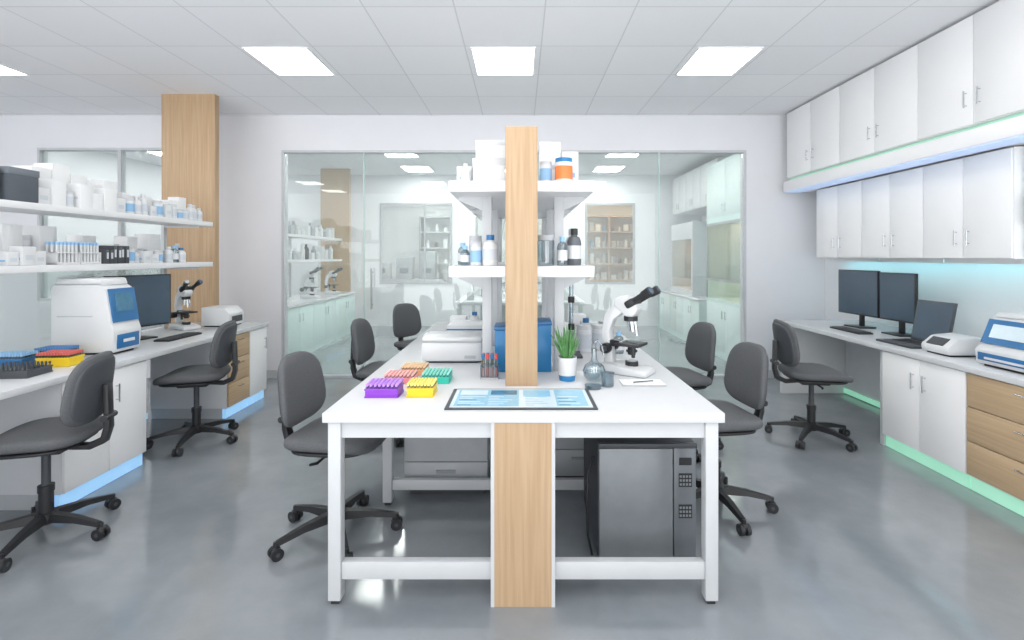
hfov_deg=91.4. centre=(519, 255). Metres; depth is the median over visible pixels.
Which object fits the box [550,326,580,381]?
potted succulent
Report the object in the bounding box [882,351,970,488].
base cabinet
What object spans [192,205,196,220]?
bottle
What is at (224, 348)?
office chair
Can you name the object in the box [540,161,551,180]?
jar
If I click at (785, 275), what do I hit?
wall
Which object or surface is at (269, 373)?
baseboard
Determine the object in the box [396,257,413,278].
instrument
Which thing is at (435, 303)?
wall
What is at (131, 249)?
jar
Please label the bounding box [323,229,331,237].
carton
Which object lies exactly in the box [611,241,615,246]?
carton
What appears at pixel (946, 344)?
reader
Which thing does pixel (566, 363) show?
pot
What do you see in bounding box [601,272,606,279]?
carton
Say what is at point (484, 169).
carton
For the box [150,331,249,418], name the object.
base cabinet
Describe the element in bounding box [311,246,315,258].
bottle
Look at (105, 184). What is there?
carton
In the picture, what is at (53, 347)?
tube rack
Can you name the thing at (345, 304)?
base cabinet
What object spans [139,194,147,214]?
bottle
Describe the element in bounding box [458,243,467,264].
bottle
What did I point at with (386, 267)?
instrument
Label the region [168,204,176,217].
jar
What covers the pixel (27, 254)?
carton
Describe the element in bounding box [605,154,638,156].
recessed light
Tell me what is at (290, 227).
carton
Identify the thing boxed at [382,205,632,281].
wall
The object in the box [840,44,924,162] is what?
upper cabinet
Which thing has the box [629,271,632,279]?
carton
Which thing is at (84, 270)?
shelf rack
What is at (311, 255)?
carton
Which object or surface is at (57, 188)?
carton
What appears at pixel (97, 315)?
instrument
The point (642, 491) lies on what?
unit
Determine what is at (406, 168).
recessed light
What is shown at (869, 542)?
floor
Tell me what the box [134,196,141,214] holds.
bottle
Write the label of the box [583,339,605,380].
flask
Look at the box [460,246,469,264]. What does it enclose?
bottle
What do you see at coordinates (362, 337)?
office chair
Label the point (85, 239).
carton
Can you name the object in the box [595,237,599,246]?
carton
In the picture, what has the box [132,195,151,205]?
carton
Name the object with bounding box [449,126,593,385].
shelf rack
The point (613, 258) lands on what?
carton
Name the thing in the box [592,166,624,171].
recessed light
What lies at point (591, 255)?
carton
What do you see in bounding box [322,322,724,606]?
lab table
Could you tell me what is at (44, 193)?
carton
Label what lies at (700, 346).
office chair
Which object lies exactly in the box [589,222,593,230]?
carton
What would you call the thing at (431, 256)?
instrument
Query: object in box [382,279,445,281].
countertop
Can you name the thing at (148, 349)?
countertop
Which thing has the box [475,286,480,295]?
carton
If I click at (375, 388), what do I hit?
tube rack
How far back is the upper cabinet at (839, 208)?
5.30 m
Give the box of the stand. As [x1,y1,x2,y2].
[568,286,582,358]
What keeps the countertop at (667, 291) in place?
on the base cabinet at (694, 312)
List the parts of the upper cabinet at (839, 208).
door, door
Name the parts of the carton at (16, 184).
lid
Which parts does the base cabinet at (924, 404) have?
door, handle, door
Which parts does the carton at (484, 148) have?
lid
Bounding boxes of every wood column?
[162,94,218,326]
[321,169,350,291]
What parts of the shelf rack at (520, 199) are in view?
post, shelf, shelf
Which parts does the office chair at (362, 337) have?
backrest, seat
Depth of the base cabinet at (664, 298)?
9.97 m
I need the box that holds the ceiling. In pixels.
[0,0,999,174]
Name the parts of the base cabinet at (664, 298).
door, door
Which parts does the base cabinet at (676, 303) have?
door, door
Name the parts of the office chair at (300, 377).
leg, backrest, leg, seat, leg, leg, leg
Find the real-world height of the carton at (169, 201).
0.191 m
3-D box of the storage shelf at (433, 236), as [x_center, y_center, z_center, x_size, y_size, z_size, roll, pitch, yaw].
[-2.000,0.250,12.707,1.040,2.500,0.415,0,0,0]
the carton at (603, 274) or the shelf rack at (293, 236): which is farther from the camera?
the carton at (603, 274)
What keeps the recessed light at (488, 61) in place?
in the ceiling
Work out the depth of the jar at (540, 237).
2.79 m
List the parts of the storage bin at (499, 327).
lid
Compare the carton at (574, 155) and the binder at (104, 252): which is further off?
the binder at (104, 252)
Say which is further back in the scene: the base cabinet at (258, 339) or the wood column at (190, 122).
the wood column at (190, 122)
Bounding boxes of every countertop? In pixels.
[0,322,268,418]
[288,292,355,308]
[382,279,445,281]
[660,289,706,301]
[780,320,1023,444]
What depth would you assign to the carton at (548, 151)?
2.90 m
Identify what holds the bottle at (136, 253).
on the shelf rack at (84, 270)
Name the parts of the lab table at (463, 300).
leg, leg, leg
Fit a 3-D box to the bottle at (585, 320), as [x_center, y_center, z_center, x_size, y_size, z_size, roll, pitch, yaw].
[0.500,0.570,3.800,0.091,0.197,0.091,0,0,0]
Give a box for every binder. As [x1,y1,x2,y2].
[99,246,116,263]
[99,249,108,263]
[109,250,113,263]
[117,246,121,263]
[119,246,123,263]
[124,246,128,262]
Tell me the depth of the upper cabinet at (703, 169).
8.67 m
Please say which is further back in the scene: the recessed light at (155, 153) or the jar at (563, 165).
the recessed light at (155, 153)
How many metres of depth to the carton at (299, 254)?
8.18 m
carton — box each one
[0,166,39,202]
[0,224,22,251]
[0,252,18,265]
[9,246,35,264]
[12,166,50,178]
[23,226,56,251]
[33,163,69,182]
[36,251,45,264]
[39,179,65,205]
[39,187,49,203]
[66,183,92,208]
[67,236,95,242]
[70,174,86,183]
[87,180,116,189]
[87,183,101,187]
[93,188,116,211]
[93,193,102,209]
[114,236,137,250]
[117,192,131,198]
[117,198,124,212]
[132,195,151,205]
[135,234,159,253]
[137,251,151,262]
[148,206,156,215]
[152,254,158,262]
[159,200,178,208]
[163,204,171,217]
[168,197,185,209]
[288,225,293,233]
[296,252,301,259]
[302,226,309,235]
[309,253,314,258]
[313,228,317,235]
[317,246,324,258]
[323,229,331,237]
[323,232,328,236]
[325,249,330,258]
[443,239,447,246]
[443,270,447,278]
[450,315,467,321]
[457,166,472,180]
[467,291,473,299]
[472,158,504,180]
[475,140,504,157]
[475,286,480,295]
[539,142,559,180]
[560,152,577,180]
[564,287,568,299]
[568,313,585,332]
[580,321,597,326]
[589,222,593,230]
[589,253,593,262]
[595,224,599,230]
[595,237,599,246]
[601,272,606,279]
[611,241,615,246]
[611,256,615,262]
[617,241,622,246]
[623,224,627,230]
[624,270,627,279]
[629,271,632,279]
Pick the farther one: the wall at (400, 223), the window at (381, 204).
the wall at (400, 223)
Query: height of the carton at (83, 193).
0.178 m
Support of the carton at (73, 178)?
on the shelf rack at (84, 270)
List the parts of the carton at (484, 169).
lid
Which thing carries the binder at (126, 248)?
on the shelf rack at (84, 270)
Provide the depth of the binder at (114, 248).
3.84 m
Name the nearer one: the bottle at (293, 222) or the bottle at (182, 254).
the bottle at (182, 254)
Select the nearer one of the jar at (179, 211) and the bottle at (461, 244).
the bottle at (461, 244)
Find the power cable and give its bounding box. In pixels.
[586,456,593,554]
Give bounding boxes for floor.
[0,326,1023,639]
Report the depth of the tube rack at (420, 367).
2.83 m
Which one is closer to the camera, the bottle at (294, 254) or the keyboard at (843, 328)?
the keyboard at (843, 328)
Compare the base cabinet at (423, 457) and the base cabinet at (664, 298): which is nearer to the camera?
the base cabinet at (423, 457)
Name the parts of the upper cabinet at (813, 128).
door, door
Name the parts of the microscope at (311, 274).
arm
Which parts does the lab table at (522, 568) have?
leg, leg, panel trim, wood panel, panel trim, leg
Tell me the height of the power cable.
0.497 m
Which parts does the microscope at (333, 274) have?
arm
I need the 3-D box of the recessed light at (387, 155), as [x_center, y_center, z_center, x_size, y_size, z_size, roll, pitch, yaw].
[-2.030,-1.724,8.400,0.544,0.012,0.624,0,0,0]
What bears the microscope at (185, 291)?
on the countertop at (148, 349)
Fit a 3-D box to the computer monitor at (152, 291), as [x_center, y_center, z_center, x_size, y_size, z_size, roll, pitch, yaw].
[-3.214,0.429,4.204,0.170,0.540,0.540,0,0,17]
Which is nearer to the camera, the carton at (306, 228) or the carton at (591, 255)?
the carton at (306, 228)
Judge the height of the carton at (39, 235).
0.268 m
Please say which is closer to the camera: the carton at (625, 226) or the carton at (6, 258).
the carton at (6, 258)
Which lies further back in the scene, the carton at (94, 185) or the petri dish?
the carton at (94, 185)
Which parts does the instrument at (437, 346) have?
lid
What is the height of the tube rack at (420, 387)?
0.064 m
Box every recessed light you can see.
[0,63,29,75]
[148,152,161,155]
[242,47,334,75]
[384,154,418,156]
[400,166,433,171]
[470,47,535,75]
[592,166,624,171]
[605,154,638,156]
[675,47,763,75]
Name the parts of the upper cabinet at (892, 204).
door, door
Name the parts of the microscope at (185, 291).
focus knob, arm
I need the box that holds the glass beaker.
[601,371,613,387]
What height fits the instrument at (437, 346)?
0.165 m
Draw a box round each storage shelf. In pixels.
[419,216,449,281]
[587,215,632,281]
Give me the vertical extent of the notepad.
0.009 m
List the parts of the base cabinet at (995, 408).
drawer, drawer, drawer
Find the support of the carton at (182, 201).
on the shelf rack at (84, 270)
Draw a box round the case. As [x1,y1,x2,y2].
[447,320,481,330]
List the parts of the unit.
door, trim, control panel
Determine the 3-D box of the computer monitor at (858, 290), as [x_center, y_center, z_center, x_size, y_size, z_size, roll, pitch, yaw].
[3.345,0.419,4.921,0.170,0.560,0.540,0,0,-3]
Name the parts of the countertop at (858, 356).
panel, modesty panel, leg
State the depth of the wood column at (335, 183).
9.90 m
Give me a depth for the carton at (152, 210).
4.27 m
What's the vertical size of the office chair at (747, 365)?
0.970 m
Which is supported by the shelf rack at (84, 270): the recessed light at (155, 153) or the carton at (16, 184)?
the carton at (16, 184)
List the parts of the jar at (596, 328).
lid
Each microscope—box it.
[169,279,202,330]
[300,266,322,298]
[324,267,342,293]
[600,285,660,377]
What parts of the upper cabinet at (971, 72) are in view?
door, handle, door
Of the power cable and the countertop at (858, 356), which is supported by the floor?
the countertop at (858, 356)
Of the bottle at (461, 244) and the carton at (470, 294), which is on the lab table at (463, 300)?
the carton at (470, 294)
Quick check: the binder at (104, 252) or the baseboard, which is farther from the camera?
the baseboard
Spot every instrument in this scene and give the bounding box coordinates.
[51,277,140,354]
[201,305,242,326]
[382,263,391,278]
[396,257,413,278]
[419,251,436,278]
[422,331,481,362]
[975,312,1023,374]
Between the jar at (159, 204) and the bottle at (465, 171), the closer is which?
the bottle at (465, 171)
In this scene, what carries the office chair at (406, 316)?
on the floor
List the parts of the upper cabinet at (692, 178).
door, door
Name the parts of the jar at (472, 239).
lid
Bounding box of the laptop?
[876,299,957,348]
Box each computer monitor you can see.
[103,274,170,339]
[838,269,879,328]
[880,272,917,336]
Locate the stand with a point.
(571, 299)
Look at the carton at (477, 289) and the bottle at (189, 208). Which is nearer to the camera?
the bottle at (189, 208)
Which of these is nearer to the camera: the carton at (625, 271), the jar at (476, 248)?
the jar at (476, 248)
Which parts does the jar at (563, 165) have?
lid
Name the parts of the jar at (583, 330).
lid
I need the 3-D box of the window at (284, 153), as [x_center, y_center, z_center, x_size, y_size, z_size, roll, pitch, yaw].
[-0.075,0.100,6.179,5.710,2.800,0.142,0,0,0]
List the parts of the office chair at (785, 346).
backrest, leg, leg, leg, seat, leg, leg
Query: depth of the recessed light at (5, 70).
4.69 m
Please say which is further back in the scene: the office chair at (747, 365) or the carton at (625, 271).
the carton at (625, 271)
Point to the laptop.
(931, 317)
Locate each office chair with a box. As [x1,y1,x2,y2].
[0,351,120,572]
[146,320,239,456]
[267,351,401,561]
[349,318,403,446]
[393,303,420,349]
[665,322,723,461]
[696,342,778,535]
[765,319,857,451]
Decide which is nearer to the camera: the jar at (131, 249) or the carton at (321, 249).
the jar at (131, 249)
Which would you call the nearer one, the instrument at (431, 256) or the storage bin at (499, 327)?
the storage bin at (499, 327)
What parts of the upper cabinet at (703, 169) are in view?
door, door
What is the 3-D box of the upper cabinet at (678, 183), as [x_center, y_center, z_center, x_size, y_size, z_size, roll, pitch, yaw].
[3.531,-1.230,10.095,0.717,0.740,0.790,0,0,0]
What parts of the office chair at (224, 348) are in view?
leg, leg, leg, seat, leg, leg, backrest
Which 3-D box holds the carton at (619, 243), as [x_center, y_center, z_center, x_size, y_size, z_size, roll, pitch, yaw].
[2.480,-0.295,12.450,0.125,0.158,0.125,0,0,0]
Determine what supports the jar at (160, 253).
on the shelf rack at (84, 270)
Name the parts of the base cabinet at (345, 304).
door, door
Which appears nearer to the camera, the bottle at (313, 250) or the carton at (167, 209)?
the carton at (167, 209)
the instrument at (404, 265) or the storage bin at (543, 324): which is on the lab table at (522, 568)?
the storage bin at (543, 324)
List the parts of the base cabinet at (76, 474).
door, handle, door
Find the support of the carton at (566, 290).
on the lab table at (463, 300)
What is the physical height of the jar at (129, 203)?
0.122 m
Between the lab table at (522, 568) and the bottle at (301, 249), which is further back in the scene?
the bottle at (301, 249)
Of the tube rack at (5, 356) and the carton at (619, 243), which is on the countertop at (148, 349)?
the tube rack at (5, 356)
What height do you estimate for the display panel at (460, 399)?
0.008 m
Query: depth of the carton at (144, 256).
4.19 m
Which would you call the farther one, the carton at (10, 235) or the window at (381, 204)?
the window at (381, 204)
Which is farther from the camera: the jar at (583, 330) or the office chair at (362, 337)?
the office chair at (362, 337)
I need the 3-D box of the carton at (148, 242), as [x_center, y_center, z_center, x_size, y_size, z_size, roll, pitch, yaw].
[-3.360,-0.069,4.510,0.132,0.256,0.133,0,0,0]
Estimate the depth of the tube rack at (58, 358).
3.17 m
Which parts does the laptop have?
lid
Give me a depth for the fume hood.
8.84 m
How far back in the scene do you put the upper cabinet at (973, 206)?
3.73 m
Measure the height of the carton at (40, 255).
0.093 m
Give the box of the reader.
[921,333,980,356]
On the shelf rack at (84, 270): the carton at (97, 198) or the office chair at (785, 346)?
the carton at (97, 198)
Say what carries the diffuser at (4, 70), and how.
attached to the recessed light at (5, 70)
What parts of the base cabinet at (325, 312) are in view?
door, door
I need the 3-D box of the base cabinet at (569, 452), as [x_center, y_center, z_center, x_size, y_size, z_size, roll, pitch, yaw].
[0.400,1.160,3.542,0.400,0.680,0.515,0,0,0]
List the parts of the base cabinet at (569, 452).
drawer, drawer, handle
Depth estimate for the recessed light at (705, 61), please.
4.40 m
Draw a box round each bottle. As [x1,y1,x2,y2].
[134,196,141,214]
[135,250,138,262]
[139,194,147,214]
[165,247,172,262]
[171,245,178,261]
[176,248,185,261]
[186,204,193,219]
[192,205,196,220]
[197,208,201,220]
[288,246,291,259]
[291,221,296,233]
[292,251,296,259]
[297,225,300,234]
[299,245,304,259]
[304,244,308,258]
[309,223,312,235]
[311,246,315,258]
[318,225,322,236]
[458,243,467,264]
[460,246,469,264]
[461,163,469,180]
[467,283,472,291]
[469,311,479,319]
[483,235,497,265]
[557,237,566,265]
[567,228,580,264]
[582,318,591,343]
[602,254,605,262]
[614,331,623,353]
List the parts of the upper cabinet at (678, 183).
door, door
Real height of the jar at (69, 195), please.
0.111 m
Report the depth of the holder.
2.72 m
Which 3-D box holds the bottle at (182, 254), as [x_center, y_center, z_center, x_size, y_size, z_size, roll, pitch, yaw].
[-3.179,-0.010,4.687,0.079,0.137,0.079,0,0,0]
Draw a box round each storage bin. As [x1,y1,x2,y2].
[494,322,504,371]
[537,318,551,371]
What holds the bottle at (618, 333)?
on the lab table at (522, 568)
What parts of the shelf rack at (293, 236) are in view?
shelf, shelf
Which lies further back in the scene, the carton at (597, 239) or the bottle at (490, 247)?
the carton at (597, 239)
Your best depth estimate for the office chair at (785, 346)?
4.05 m
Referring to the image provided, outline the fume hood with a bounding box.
[672,222,706,295]
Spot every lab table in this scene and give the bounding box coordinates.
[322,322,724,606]
[455,291,584,321]
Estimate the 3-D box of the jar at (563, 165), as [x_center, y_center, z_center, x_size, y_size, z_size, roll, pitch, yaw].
[0.245,-0.475,2.800,0.100,0.138,0.098,0,0,0]
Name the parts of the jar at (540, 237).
lid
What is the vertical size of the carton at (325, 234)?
0.107 m
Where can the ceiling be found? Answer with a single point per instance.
(80, 57)
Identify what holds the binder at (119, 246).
on the shelf rack at (84, 270)
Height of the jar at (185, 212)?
0.096 m
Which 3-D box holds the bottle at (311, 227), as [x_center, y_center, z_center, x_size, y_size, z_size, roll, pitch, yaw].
[-3.650,-0.456,8.692,0.090,0.229,0.086,0,0,0]
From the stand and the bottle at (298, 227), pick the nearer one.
the stand
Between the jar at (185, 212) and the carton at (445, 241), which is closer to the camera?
the jar at (185, 212)
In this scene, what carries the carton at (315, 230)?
on the shelf rack at (293, 236)
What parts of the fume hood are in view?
sash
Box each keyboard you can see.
[154,332,201,341]
[830,326,872,333]
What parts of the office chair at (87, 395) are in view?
leg, leg, seat, leg, leg, backrest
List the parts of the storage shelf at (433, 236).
panel, shelf, shelf, shelf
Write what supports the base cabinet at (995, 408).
on the floor
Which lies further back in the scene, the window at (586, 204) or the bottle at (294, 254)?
the window at (586, 204)
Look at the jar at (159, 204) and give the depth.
4.35 m
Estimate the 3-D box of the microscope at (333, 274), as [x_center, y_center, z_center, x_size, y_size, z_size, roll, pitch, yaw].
[-3.469,0.457,9.300,0.314,0.484,0.173,0,0,0]
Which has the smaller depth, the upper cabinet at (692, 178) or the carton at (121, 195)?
the carton at (121, 195)
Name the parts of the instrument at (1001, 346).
sample drawer, panel, lid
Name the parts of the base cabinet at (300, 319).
door, door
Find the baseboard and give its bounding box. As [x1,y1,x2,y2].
[266,370,779,377]
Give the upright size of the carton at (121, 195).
0.190 m
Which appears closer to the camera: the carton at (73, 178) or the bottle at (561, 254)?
the bottle at (561, 254)
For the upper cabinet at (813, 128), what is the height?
0.780 m
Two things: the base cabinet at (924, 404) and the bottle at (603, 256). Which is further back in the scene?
the bottle at (603, 256)
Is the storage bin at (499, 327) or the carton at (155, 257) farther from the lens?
the carton at (155, 257)
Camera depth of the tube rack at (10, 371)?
2.90 m
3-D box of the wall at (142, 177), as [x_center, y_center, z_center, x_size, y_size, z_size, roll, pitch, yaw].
[-6.950,-0.115,5.850,0.100,3.230,14.700,0,0,0]
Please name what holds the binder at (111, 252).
on the shelf rack at (84, 270)
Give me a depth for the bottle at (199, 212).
4.91 m
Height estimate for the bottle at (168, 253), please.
0.145 m
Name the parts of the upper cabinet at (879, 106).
door, handle, door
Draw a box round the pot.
[558,355,576,381]
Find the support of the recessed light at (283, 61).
in the ceiling
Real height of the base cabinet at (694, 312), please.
0.758 m
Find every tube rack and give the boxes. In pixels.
[0,350,37,366]
[0,361,52,378]
[34,345,78,356]
[35,349,84,366]
[45,242,79,264]
[77,242,100,263]
[364,378,403,397]
[383,370,417,383]
[401,362,428,375]
[406,377,437,396]
[421,368,452,383]
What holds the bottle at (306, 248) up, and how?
on the shelf rack at (293, 236)
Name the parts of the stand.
rod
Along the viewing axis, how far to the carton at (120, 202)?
3.93 m
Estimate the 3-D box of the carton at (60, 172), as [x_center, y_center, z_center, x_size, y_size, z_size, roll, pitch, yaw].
[-3.365,-0.500,3.595,0.138,0.317,0.139,0,0,0]
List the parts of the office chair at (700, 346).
seat, backrest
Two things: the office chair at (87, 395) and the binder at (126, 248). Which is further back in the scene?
the binder at (126, 248)
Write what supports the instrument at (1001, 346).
on the countertop at (858, 356)
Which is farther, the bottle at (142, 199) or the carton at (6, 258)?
the bottle at (142, 199)
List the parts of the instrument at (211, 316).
control panel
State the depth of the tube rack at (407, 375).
2.64 m
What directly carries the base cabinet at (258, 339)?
on the floor
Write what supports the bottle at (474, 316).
on the lab table at (522, 568)
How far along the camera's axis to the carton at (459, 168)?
2.82 m
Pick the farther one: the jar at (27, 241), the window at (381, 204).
the window at (381, 204)
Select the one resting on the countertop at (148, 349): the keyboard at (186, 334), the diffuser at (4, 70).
the keyboard at (186, 334)
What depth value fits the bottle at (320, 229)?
9.12 m
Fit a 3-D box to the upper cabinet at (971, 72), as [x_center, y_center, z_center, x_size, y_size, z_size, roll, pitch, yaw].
[3.461,-1.320,3.530,0.575,0.780,0.986,0,0,0]
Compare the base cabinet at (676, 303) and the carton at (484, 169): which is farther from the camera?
the base cabinet at (676, 303)
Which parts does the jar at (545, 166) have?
lid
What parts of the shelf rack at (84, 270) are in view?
glass panel, shelf, shelf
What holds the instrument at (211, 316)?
on the countertop at (148, 349)
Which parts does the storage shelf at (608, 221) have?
panel, shelf, shelf, shelf, shelf, shelf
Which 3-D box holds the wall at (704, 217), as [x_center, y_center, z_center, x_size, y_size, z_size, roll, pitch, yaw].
[3.925,-0.115,8.500,0.050,3.230,4.400,0,0,0]
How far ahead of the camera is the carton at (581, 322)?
4.11 m
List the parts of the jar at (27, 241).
lid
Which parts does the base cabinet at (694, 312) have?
door, door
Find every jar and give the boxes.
[23,235,31,246]
[66,191,73,206]
[122,198,134,213]
[129,247,134,262]
[152,201,162,216]
[153,251,162,262]
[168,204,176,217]
[177,209,182,218]
[183,209,187,219]
[469,236,481,264]
[471,243,481,265]
[537,235,553,265]
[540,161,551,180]
[555,157,572,180]
[577,324,590,352]
[592,324,602,349]
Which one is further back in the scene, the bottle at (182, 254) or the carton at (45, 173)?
the bottle at (182, 254)
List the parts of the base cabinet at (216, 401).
drawer, drawer, drawer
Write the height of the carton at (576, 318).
0.161 m
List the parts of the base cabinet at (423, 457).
drawer, drawer, handle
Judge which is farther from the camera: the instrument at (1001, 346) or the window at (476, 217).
the window at (476, 217)
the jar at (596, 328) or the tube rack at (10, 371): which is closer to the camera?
the tube rack at (10, 371)
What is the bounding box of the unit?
[584,438,696,556]
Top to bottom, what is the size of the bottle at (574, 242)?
0.209 m
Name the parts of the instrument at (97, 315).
lid, panel, sample drawer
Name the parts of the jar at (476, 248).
lid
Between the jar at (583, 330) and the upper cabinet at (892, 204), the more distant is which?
the upper cabinet at (892, 204)
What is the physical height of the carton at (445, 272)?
0.225 m
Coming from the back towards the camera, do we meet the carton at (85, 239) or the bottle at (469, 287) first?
the bottle at (469, 287)
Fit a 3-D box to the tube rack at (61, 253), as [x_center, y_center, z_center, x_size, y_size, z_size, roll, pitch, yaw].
[-3.180,-0.019,3.470,0.100,0.156,0.180,0,0,0]
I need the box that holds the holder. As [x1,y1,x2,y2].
[480,353,498,378]
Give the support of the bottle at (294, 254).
on the shelf rack at (293, 236)
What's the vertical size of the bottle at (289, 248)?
0.224 m
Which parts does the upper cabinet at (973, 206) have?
door, handle, handle, door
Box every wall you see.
[0,115,824,377]
[48,152,161,297]
[288,175,701,325]
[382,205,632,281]
[702,215,706,221]
[825,258,1023,337]
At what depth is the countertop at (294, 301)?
8.23 m
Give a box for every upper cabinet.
[673,174,706,214]
[685,167,706,211]
[700,157,727,207]
[787,86,843,177]
[817,180,878,261]
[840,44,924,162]
[862,166,943,262]
[918,0,1023,139]
[923,146,1023,263]
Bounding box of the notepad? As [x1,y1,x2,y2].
[619,379,666,386]
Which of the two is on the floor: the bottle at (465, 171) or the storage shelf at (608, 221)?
the storage shelf at (608, 221)
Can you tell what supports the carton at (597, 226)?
on the storage shelf at (608, 221)
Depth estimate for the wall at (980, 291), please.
4.25 m
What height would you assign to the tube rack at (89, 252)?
0.156 m
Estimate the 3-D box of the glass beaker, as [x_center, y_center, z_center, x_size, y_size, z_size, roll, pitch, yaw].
[0.450,0.634,2.570,0.072,0.070,0.072,0,0,0]
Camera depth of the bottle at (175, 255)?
4.59 m
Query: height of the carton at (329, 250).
0.199 m
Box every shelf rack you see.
[0,199,212,329]
[288,221,341,296]
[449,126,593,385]
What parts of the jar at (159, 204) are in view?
lid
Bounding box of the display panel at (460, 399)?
[444,389,597,409]
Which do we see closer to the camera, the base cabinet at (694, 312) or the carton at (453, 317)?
the carton at (453, 317)
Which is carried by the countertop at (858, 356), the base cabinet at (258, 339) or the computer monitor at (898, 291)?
the computer monitor at (898, 291)
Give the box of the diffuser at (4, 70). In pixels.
[0,65,24,74]
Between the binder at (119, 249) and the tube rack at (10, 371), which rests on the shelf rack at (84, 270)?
the binder at (119, 249)
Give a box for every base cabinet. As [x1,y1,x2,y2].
[0,360,145,509]
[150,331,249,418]
[247,327,266,405]
[288,303,313,353]
[312,298,336,350]
[336,294,354,339]
[404,438,490,493]
[555,438,583,477]
[660,292,670,332]
[670,295,683,339]
[683,298,706,340]
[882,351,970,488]
[967,373,1023,516]
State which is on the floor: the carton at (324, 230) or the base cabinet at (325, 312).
the base cabinet at (325, 312)
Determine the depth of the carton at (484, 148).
2.79 m
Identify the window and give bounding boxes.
[37,148,161,300]
[281,150,745,377]
[380,203,451,283]
[476,217,541,283]
[585,203,634,283]
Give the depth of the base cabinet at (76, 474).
3.02 m
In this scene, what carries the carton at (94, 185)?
on the shelf rack at (84, 270)
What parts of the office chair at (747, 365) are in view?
leg, leg, leg, leg, seat, backrest, leg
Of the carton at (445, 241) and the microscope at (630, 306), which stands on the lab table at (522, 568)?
the microscope at (630, 306)
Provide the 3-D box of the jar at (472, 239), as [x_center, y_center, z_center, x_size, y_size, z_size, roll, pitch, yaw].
[-0.270,-0.034,3.040,0.081,0.175,0.080,0,0,0]
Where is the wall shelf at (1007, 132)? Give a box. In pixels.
[783,112,1023,192]
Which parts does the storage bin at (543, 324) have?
lid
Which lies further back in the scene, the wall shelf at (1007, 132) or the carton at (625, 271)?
the carton at (625, 271)
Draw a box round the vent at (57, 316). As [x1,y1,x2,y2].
[57,316,92,316]
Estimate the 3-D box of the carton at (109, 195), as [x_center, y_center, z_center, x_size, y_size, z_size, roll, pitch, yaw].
[-3.192,-0.429,3.834,0.111,0.176,0.112,0,0,0]
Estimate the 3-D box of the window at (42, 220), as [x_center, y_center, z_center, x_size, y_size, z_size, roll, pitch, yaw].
[-5.065,-0.390,6.195,1.730,1.880,0.110,0,0,0]
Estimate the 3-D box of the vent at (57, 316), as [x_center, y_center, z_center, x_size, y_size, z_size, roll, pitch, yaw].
[-3.125,0.425,3.514,0.250,0.008,0.013,0,0,0]
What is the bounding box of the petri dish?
[585,383,601,389]
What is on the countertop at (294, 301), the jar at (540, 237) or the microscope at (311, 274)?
the microscope at (311, 274)
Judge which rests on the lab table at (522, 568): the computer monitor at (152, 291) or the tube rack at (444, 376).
the tube rack at (444, 376)
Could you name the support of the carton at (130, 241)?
on the shelf rack at (84, 270)
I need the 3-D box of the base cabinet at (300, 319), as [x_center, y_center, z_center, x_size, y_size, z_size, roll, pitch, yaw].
[-3.636,1.121,7.390,0.827,0.758,0.979,0,0,0]
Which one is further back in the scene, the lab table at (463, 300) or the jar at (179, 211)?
the lab table at (463, 300)

